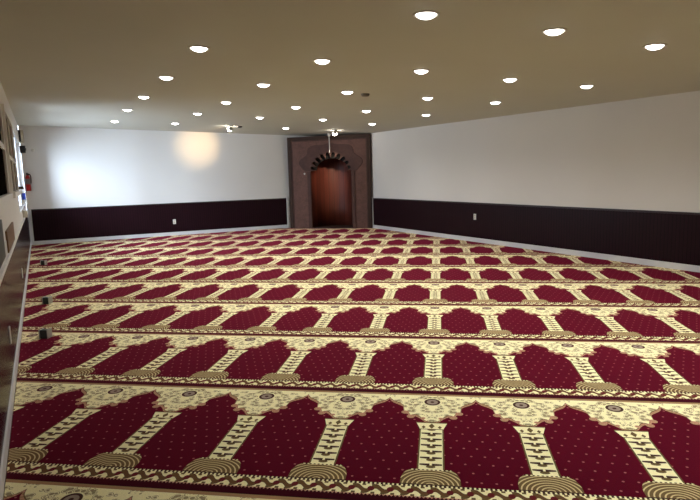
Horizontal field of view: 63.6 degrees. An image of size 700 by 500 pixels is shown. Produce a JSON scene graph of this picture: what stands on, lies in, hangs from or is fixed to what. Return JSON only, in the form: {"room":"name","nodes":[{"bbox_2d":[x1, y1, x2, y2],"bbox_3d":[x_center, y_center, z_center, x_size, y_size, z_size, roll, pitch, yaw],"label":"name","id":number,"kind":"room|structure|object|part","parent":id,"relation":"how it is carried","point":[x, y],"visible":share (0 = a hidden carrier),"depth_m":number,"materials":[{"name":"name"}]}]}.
{"room":"mosque","nodes":[
{"label":"mosque","id":0,"kind":"room"},
{"bbox_2d":[0,82,25,270],"bbox_3d":[-3.556,-0.723,5.603,0.201,3.064,17.108,-6,9,-28],"label":"wall","id":1,"kind":"structure","parent":0,"point":[14,214],"depth_m":8.02,"materials":[{"name":"paint"}]},
{"bbox_2d":[0,220,5,267],"bbox_3d":[-2.567,-0.050,4.129,0.020,0.300,0.850,-6,9,-28],"label":"notice board","id":2,"kind":"object","parent":1,"relation":"attached to","point":[2,245],"visible":1,"depth_m":4.26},
{"bbox_2d":[4,241,7,260],"bbox_3d":[-2.920,0.002,4.778,0.006,0.115,0.550,-6,9,-28],"label":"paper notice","id":3,"kind":"object","parent":1,"relation":"attached to","point":[5,243],"visible":0.57,"depth_m":4.86,"materials":[{"name":"white paper"}]},
{"bbox_2d":[0,103,13,215],"bbox_3d":[-2.912,-0.896,4.641,0.050,1.140,2.890,-6,9,-28],"label":"window","id":4,"kind":"structure","parent":1,"relation":"in","point":[6,198],"depth_m":5.54,"materials":[{"name":"paint"}]},
{"bbox_3d":[-2.930,-0.894,4.631,0.008,0.900,2.650,-6,9,-28],"label":"pane","id":5,"kind":"part","parent":4,"relation":"part of","materials":[{"name":"glass"}]},
{"bbox_2d":[5,222,14,252],"bbox_3d":[-3.394,-0.142,5.642,0.018,0.195,1.400,-6,9,-28],"label":"wooden board","id":6,"kind":"object","parent":1,"relation":"attached to","point":[9,233],"visible":0.98,"depth_m":5.38,"materials":[{"name":"brown wood"}]},
{"bbox_2d":[9,326,11,343],"bbox_3d":[-2.492,0.623,4.141,0.011,0.120,0.074,-6,9,-28],"label":"wall outlet","id":7,"kind":"object","parent":1,"relation":"attached to","point":[10,336],"visible":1,"depth_m":4.11,"materials":[{"name":"white plastic"}]},
{"bbox_2d":[1,103,20,197],"bbox_3d":[-4.547,-1.273,7.598,0.050,1.090,2.290,-6,9,-28],"label":"window","id":8,"kind":"structure","parent":1,"relation":"in","point":[7,123],"depth_m":7.38,"materials":[{"name":"glass"},{"name":"painted wood"}]},
{"bbox_3d":[-4.565,-1.272,7.588,0.008,0.950,2.150,-6,9,-28],"label":"pane","id":9,"kind":"part","parent":8,"relation":"part of","materials":[{"name":"glass"}]},
{"bbox_2d":[0,242,30,499],"bbox_3d":[-3.413,0.736,5.850,0.036,0.099,17.058,-6,9,-28],"label":"baseboard","id":10,"kind":"structure","parent":1,"relation":"attached to","point":[3,466],"depth_m":3.60,"materials":[{"name":"white paint"}]},
{"bbox_2d":[0,210,30,463],"bbox_3d":[-3.426,0.322,5.793,0.026,0.732,17.058,-6,9,-28],"label":"trim","id":11,"kind":"structure","parent":1,"relation":"attached to","point":[12,284],"depth_m":4.45,"materials":[{"name":"paint"}]},
{"bbox_3d":[-3.436,-0.026,5.747,0.024,0.030,17.058,-6,9,-28],"label":"cap rail","id":12,"kind":"part","parent":11,"relation":"part of","materials":[{"name":"paint"}]},
{"bbox_2d":[14,137,21,205],"bbox_3d":[-6.365,-1.469,10.706,0.160,1.350,4.150,-6,9,-28],"label":"window","id":13,"kind":"structure","parent":1,"relation":"in","point":[19,196],"depth_m":10.23,"materials":[{"name":"white paint"}]},
{"bbox_2d":[21,191,26,204],"bbox_3d":[-6.000,-0.957,10.387,0.088,0.240,0.102,-6,9,-28],"label":"wall dispenser","id":14,"kind":"object","parent":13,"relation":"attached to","point":[23,193],"visible":0.9,"depth_m":10.35,"materials":[{"name":"white plastic"}]},
{"bbox_2d":[18,130,23,142],"bbox_3d":[-7.381,-2.551,12.661,0.100,0.270,0.184,-6,9,-28],"label":"wall speaker","id":15,"kind":"object","parent":1,"relation":"attached to","point":[20,132],"visible":0.92,"depth_m":12.58,"materials":[{"name":"beige plastic"}]},
{"bbox_2d":[20,146,25,152],"bbox_3d":[-7.408,-2.280,12.784,0.122,0.160,0.140,-6,9,-28],"label":"wall device","id":16,"kind":"object","parent":1,"relation":"attached to","point":[22,148],"visible":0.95,"depth_m":12.72,"materials":[{"name":"black plastic"}]},
{"bbox_2d":[22,210,27,217],"bbox_3d":[-5.890,-0.656,10.232,0.080,0.130,0.120,-6,9,-28],"label":"junction box","id":17,"kind":"object","parent":1,"relation":"attached to","point":[25,212],"visible":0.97,"depth_m":10.18,"materials":[{"name":"beige plastic"}]},
{"bbox_2d":[25,173,31,190],"bbox_3d":[-7.463,-1.580,13.081,0.152,0.418,0.112,5,10,39],"label":"fire extinguisher","id":18,"kind":"object","parent":1,"relation":"attached to","point":[28,180],"visible":1,"depth_m":13.05,"materials":[{"name":"red metal"}]},
{"bbox_2d":[3,254,30,499],"bbox_3d":[0.102,0.484,7.757,8.077,0.106,17.109,-6,9,-28],"label":"floor","id":19,"kind":"structure","parent":0,"point":[30,254],"depth_m":3.64,"materials":[{"name":"carpet"}]},
{"bbox_2d":[287,134,371,227],"bbox_3d":[-0.454,-1.875,15.628,2.345,2.497,0.817,1,8,17],"label":"niche","id":20,"kind":"object","parent":19,"relation":"on","point":[335,188],"visible":1,"depth_m":15.47,"materials":[{"name":"brown wood"}]},
{"bbox_2d":[4,228,699,499],"bbox_3d":[0.101,0.425,7.748,8.017,0.014,17.047,-6,9,-28],"label":"carpet","id":21,"kind":"object","parent":19,"relation":"on","point":[278,363],"visible":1,"depth_m":4.18,"materials":[{"name":"red carpet"}]},
{"bbox_2d":[40,260,46,264],"bbox_3d":[-5.442,0.224,10.026,0.084,0.085,0.080,-1,8,3],"label":"box","id":22,"kind":"object","parent":21,"relation":"on","point":[42,262],"visible":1,"depth_m":9.99,"materials":[{"name":"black plastic"}]},
{"bbox_2d":[38,328,51,338],"bbox_3d":[-2.870,0.785,5.318,0.084,0.085,0.080,-1,8,3],"label":"box","id":23,"kind":"object","parent":21,"relation":"on","point":[43,333],"visible":1,"depth_m":5.28,"materials":[{"name":"black plastic"}]},
{"bbox_3d":[-2.832,0.785,5.315,0.008,0.085,0.080,-1,8,3],"label":"plate","id":24,"kind":"part","parent":23,"relation":"part of","materials":[{"name":"metal"}]},
{"bbox_2d":[42,296,52,303],"bbox_3d":[-3.657,0.606,6.816,0.084,0.085,0.080,-1,8,3],"label":"box","id":25,"kind":"object","parent":21,"relation":"on","point":[45,300],"visible":1,"depth_m":6.78,"materials":[{"name":"black plastic"}]},
{"bbox_3d":[-3.619,0.605,6.814,0.008,0.085,0.080,-1,8,3],"label":"plate","id":26,"kind":"part","parent":25,"relation":"part of","materials":[{"name":"metal"}]},
{"bbox_2d":[18,125,308,245],"bbox_3d":[-3.943,-1.956,14.848,8.090,3.064,0.151,-5,8,-25],"label":"wall","id":27,"kind":"structure","parent":0,"point":[68,167],"depth_m":14.20,"materials":[{"name":"paint"}]},
{"bbox_2d":[28,208,34,244],"bbox_3d":[-7.487,-0.544,13.255,0.055,0.860,0.034,-5,8,-25],"label":"trim","id":28,"kind":"structure","parent":27,"relation":"attached to","point":[29,210],"depth_m":13.24,"materials":[{"name":"white paint"}]},
{"bbox_2d":[31,198,286,240],"bbox_3d":[-4.620,-0.834,14.570,6.270,0.747,0.028,-5,8,-25],"label":"wainscoting","id":29,"kind":"structure","parent":27,"relation":"attached to","point":[100,221],"depth_m":14.39,"materials":[{"name":"black wood"}]},
{"bbox_3d":[-4.630,-1.189,14.522,6.270,0.030,0.024,-5,8,-25],"label":"cap rail","id":30,"kind":"part","parent":29,"relation":"part of","materials":[{"name":"black wood"}]},
{"bbox_2d":[34,225,287,244],"bbox_3d":[-4.607,-0.411,14.626,6.270,0.099,0.026,-5,8,-25],"label":"baseboard","id":31,"kind":"structure","parent":27,"relation":"attached to","point":[274,226],"depth_m":14.44,"materials":[{"name":"white paint"}]},
{"bbox_2d":[286,197,288,227],"bbox_3d":[-1.750,-1.059,15.884,0.053,0.860,0.034,-5,8,-25],"label":"trim","id":32,"kind":"structure","parent":27,"relation":"attached to","point":[286,197],"depth_m":15.87,"materials":[{"name":"paint"}]},
{"bbox_2d":[0,0,699,135],"bbox_3d":[0.028,-2.175,7.399,8.077,0.535,17.109,-6,9,-28],"label":"ceiling","id":33,"kind":"structure","parent":0,"point":[64,63],"depth_m":5.59,"materials":[{"name":"paint"}]},
{"bbox_2d":[136,96,150,98],"bbox_3d":[-3.001,-2.216,8.211,0.199,0.034,0.199,-4,8,-16],"label":"recessed light","id":34,"kind":"object","parent":33,"relation":"in","point":[141,97],"visible":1,"depth_m":8.16,"materials":[{"name":"white"}]},
{"bbox_2d":[157,76,174,79],"bbox_3d":[-2.150,-2.006,6.605,0.199,0.034,0.199,-4,8,-16],"label":"recessed light","id":35,"kind":"object","parent":33,"relation":"in","point":[160,77],"visible":1,"depth_m":6.56,"materials":[{"name":"white"}]},
{"bbox_2d":[188,46,209,51],"bbox_3d":[-1.363,-1.810,5.099,0.199,0.034,0.199,-4,8,-16],"label":"recessed light","id":36,"kind":"object","parent":33,"relation":"in","point":[194,48],"visible":1,"depth_m":5.06,"materials":[{"name":"white"}]},
{"bbox_2d":[255,83,270,86],"bbox_3d":[-1.089,-2.067,7.104,0.199,0.034,0.199,-4,8,-16],"label":"recessed light","id":37,"kind":"object","parent":33,"relation":"in","point":[259,84],"visible":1,"depth_m":7.05,"materials":[{"name":"white"}]},
{"bbox_2d":[312,59,331,63],"bbox_3d":[-0.277,-1.875,5.635,0.199,0.034,0.199,-4,8,-16],"label":"recessed light","id":38,"kind":"object","parent":33,"relation":"in","point":[319,61],"visible":1,"depth_m":5.59,"materials":[{"name":"white"}]},
{"bbox_2d":[340,91,354,93],"bbox_3d":[-0.036,-2.138,7.686,0.199,0.034,0.199,-4,8,-16],"label":"recessed light","id":39,"kind":"object","parent":33,"relation":"in","point":[343,92],"visible":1,"depth_m":7.63,"materials":[{"name":"white"}]},
{"bbox_2d":[361,93,369,96],"bbox_3d":[0.212,-2.152,7.849,0.119,0.042,0.119,-2,8,-3],"label":"smoke detector","id":40,"kind":"object","parent":33,"relation":"attached to","point":[362,94],"visible":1,"depth_m":7.81,"materials":[{"name":"plastic"}]},
{"bbox_2d":[412,69,429,73],"bbox_3d":[0.775,-1.937,6.146,0.199,0.034,0.199,-4,8,-16],"label":"recessed light","id":41,"kind":"object","parent":33,"relation":"in","point":[419,71],"visible":1,"depth_m":6.10,"materials":[{"name":"white"}]},
{"bbox_2d":[412,10,439,19],"bbox_3d":[0.544,-1.665,4.023,0.199,0.034,0.199,-4,8,-16],"label":"recessed light","id":42,"kind":"object","parent":33,"relation":"in","point":[427,14],"visible":1,"depth_m":3.98,"materials":[{"name":"white"}]},
{"bbox_2d":[421,97,433,99],"bbox_3d":[1.132,-2.203,8.229,0.199,0.034,0.199,-4,8,-16],"label":"recessed light","id":43,"kind":"object","parent":33,"relation":"in","point":[424,98],"visible":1,"depth_m":8.18,"materials":[{"name":"white"}]},
{"bbox_2d":[501,78,518,81],"bbox_3d":[1.888,-1.998,6.657,0.199,0.034,0.199,-4,8,-16],"label":"recessed light","id":44,"kind":"object","parent":33,"relation":"in","point":[505,79],"visible":1,"depth_m":6.62,"materials":[{"name":"white"}]},
{"bbox_2d":[541,28,567,35],"bbox_3d":[1.615,-1.717,4.461,0.199,0.034,0.199,-4,8,-16],"label":"recessed light","id":45,"kind":"object","parent":33,"relation":"in","point":[551,31],"visible":1,"depth_m":4.42,"materials":[{"name":"white"}]},
{"bbox_2d":[578,85,594,88],"bbox_3d":[2.982,-2.053,7.112,0.199,0.034,0.199,-4,8,-16],"label":"recessed light","id":46,"kind":"object","parent":33,"relation":"in","point":[580,86],"visible":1,"depth_m":7.07,"materials":[{"name":"white"}]},
{"bbox_2d":[642,43,667,49],"bbox_3d":[2.674,-1.776,4.951,0.199,0.034,0.199,-4,8,-16],"label":"recessed light","id":47,"kind":"object","parent":33,"relation":"in","point":[655,46],"visible":1,"depth_m":4.91,"materials":[{"name":"white"}]},
{"bbox_2d":[369,91,699,265],"bbox_3d":[3.790,-1.422,9.262,0.150,3.064,16.596,-6,9,-28],"label":"wall","id":48,"kind":"structure","parent":0,"point":[640,153],"depth_m":9.51,"materials":[{"name":"paint"}]},
{"bbox_2d":[372,197,373,227],"bbox_3d":[0.608,-1.001,15.069,0.034,0.830,0.063,-6,9,-28],"label":"trim","id":49,"kind":"structure","parent":48,"relation":"attached to","point":[372,197],"depth_m":15.06,"materials":[{"name":"white paint"}]},
{"bbox_2d":[373,225,699,272],"bbox_3d":[4.177,0.146,8.647,0.036,0.099,14.786,-6,9,-28],"label":"baseboard","id":50,"kind":"structure","parent":48,"relation":"attached to","point":[678,266],"depth_m":9.62,"materials":[{"name":"white paint"}]},
{"bbox_2d":[373,198,699,265],"bbox_3d":[4.167,-0.261,8.592,0.029,0.717,14.786,-6,9,-28],"label":"wainscoting","id":51,"kind":"structure","parent":48,"relation":"attached to","point":[667,236],"depth_m":9.58,"materials":[{"name":"black wood"}]},
{"bbox_3d":[4.157,-0.601,8.547,0.024,0.030,14.786,-6,9,-28],"label":"cap rail","id":52,"kind":"part","parent":51,"relation":"part of","materials":[{"name":"black wood"}]}
]}

